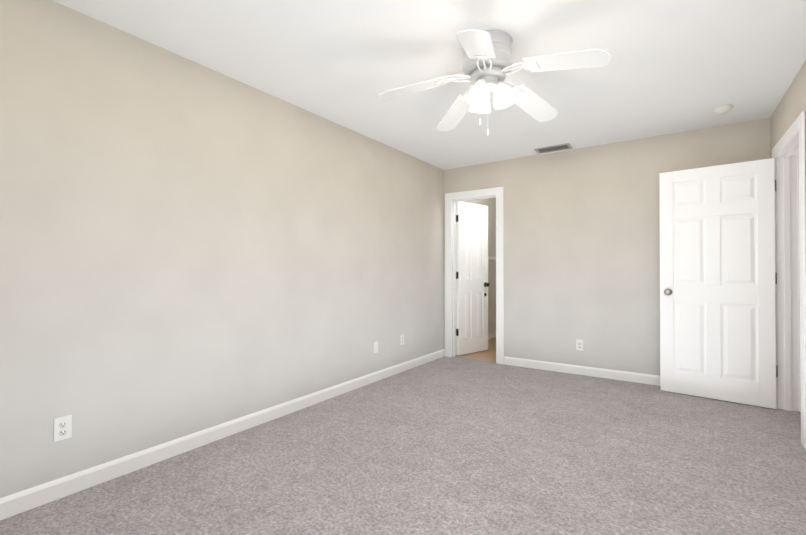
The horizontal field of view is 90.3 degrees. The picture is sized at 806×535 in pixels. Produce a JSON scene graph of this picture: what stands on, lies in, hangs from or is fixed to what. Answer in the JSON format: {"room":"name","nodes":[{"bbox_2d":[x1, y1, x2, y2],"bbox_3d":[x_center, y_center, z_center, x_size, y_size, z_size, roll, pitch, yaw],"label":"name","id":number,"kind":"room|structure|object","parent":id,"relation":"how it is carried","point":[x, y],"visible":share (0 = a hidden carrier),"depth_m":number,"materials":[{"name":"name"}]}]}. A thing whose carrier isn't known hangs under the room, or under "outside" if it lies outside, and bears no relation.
{"room":"empty bedroom","nodes":[
{"label":"empty bedroom","id":0,"kind":"room"},
{"bbox_2d":[0,0,495,497],"bbox_3d":[-0.143,-0.067,4.357,0.120,2.440,8.190,0,-1,34],"label":"wall","id":1,"kind":"structure","parent":0,"point":[187,246],"depth_m":2.42,"materials":[{"name":"paint"}]},
{"bbox_2d":[54,415,71,441],"bbox_3d":[-1.682,0.795,1.981,0.008,0.115,0.070,0,-1,34],"label":"electrical outlet","id":2,"kind":"object","parent":1,"relation":"attached to","point":[63,428],"visible":1,"depth_m":1.98,"materials":[{"name":"white plastic"}]},
{"bbox_2d":[0,349,444,520],"bbox_3d":[-0.893,1.094,3.130,0.014,0.095,5.092,0,-1,34],"label":"baseboard","id":3,"kind":"structure","parent":1,"relation":"attached to","point":[14,504],"depth_m":2.40,"materials":[{"name":"wood"}]},
{"bbox_2d":[374,341,377,352],"bbox_3d":[-0.269,0.806,4.043,0.016,0.115,0.070,0,-1,34],"label":"electrical outlet","id":4,"kind":"object","parent":1,"relation":"attached to","point":[376,347],"visible":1,"depth_m":4.04,"materials":[{"name":"white plastic"}]},
{"bbox_2d":[400,334,403,344],"bbox_3d":[-0.008,0.799,4.434,0.008,0.115,0.070,0,-1,34],"label":"electrical outlet","id":5,"kind":"object","parent":1,"relation":"attached to","point":[402,339],"visible":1,"depth_m":4.43,"materials":[{"name":"white plastic"}]},
{"bbox_2d":[488,331,495,339],"bbox_3d":[1.381,1.120,6.463,0.014,0.095,2.738,0,-1,34],"label":"baseboard","id":6,"kind":"structure","parent":1,"relation":"attached to","point":[492,335],"depth_m":6.57,"materials":[{"name":"wood"}]},
{"bbox_2d":[0,356,805,534],"bbox_3d":[0.402,1.167,2.210,3.429,0.060,5.272,0,-1,34],"label":"floor carpet","id":7,"kind":"object","parent":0,"point":[444,445],"visible":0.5,"depth_m":2.24,"materials":[{"name":"grey carpet"}]},
{"bbox_2d":[53,0,805,169],"bbox_3d":[0.418,-1.343,2.254,3.429,0.080,5.332,0,-1,34],"label":"ceiling","id":8,"kind":"structure","parent":0,"point":[674,66],"depth_m":2.48,"materials":[{"name":"paint"}]},
{"bbox_2d":[377,29,610,134],"bbox_3d":[0.519,-1.027,2.310,1.229,0.551,1.251,0,-1,34],"label":"ceiling fan","id":9,"kind":"object","parent":8,"relation":"hanging from","point":[488,64],"visible":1,"depth_m":2.26,"materials":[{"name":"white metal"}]},
{"bbox_2d":[534,143,572,153],"bbox_3d":[1.623,-1.282,4.330,0.360,0.009,0.200,0,-1,34],"label":"ceiling vent","id":10,"kind":"object","parent":8,"relation":"in","point":[566,146],"visible":1,"depth_m":4.31,"materials":[{"name":"grey metal"}]},
{"bbox_2d":[712,105,732,113],"bbox_3d":[2.594,-1.273,3.250,0.136,0.044,0.136,0,-1,34],"label":"smoke detector","id":11,"kind":"object","parent":8,"relation":"attached to","point":[723,109],"visible":1,"depth_m":3.22,"materials":[{"name":"plastic"}]},
{"bbox_2d":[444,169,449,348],"bbox_3d":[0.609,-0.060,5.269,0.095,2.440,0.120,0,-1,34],"label":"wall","id":12,"kind":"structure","parent":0,"point":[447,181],"depth_m":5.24,"materials":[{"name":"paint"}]},
{"bbox_2d":[456,202,489,354],"bbox_3d":[0.950,0.143,5.456,0.611,2.020,0.161,0,-1,-39],"label":"door","id":13,"kind":"structure","parent":12,"relation":"in","point":[473,284],"depth_m":5.42,"materials":[{"name":"wood"}]},
{"bbox_2d":[454,337,495,361],"bbox_3d":[1.910,1.199,6.138,1.494,0.056,2.918,0,-1,34],"label":"floor","id":14,"kind":"structure","parent":0,"point":[489,354],"depth_m":5.36,"materials":[{"name":"beige tile"}]},
{"bbox_2d":[450,118,769,375],"bbox_3d":[1.976,-0.067,4.337,3.214,2.440,0.120,0,-1,34],"label":"wall","id":15,"kind":"structure","parent":0,"point":[581,243],"depth_m":4.24,"materials":[{"name":"paint"}]},
{"bbox_2d":[445,187,503,363],"bbox_3d":[0.915,0.095,5.059,0.789,2.123,0.152,0,-1,34],"label":"trim","id":16,"kind":"structure","parent":15,"relation":"attached to","point":[454,198],"depth_m":5.16,"materials":[{"name":"wood"}]},
{"bbox_2d":[576,339,582,350],"bbox_3d":[1.900,0.833,4.304,0.070,0.115,0.008,0,-1,34],"label":"electrical outlet","id":17,"kind":"object","parent":15,"relation":"attached to","point":[579,344],"visible":1,"depth_m":4.30,"materials":[{"name":"white plastic"}]},
{"bbox_2d":[504,356,659,385],"bbox_3d":[2.187,1.102,4.103,2.372,0.095,0.014,0,-1,34],"label":"baseboard","id":18,"kind":"structure","parent":15,"relation":"attached to","point":[650,379],"depth_m":4.26,"materials":[{"name":"wood"}]},
{"bbox_2d":[770,60,805,175],"bbox_3d":[1.785,-0.090,1.312,0.120,2.440,5.092,0,-1,34],"label":"wall","id":19,"kind":"structure","parent":0,"point":[789,108],"depth_m":2.85,"materials":[{"name":"paint"}]},
{"bbox_2d":[659,158,777,408],"bbox_3d":[2.708,0.128,3.486,0.802,2.020,0.161,0,-1,40],"label":"door","id":20,"kind":"structure","parent":19,"relation":"in","point":[718,278],"depth_m":3.45,"materials":[{"name":"wood"}]},
{"bbox_2d":[772,111,805,447],"bbox_3d":[2.856,0.078,2.880,0.152,2.123,0.980,0,-1,34],"label":"trim","id":21,"kind":"structure","parent":19,"relation":"attached to","point":[788,152],"depth_m":3.19,"materials":[{"name":"wood"}]}
]}

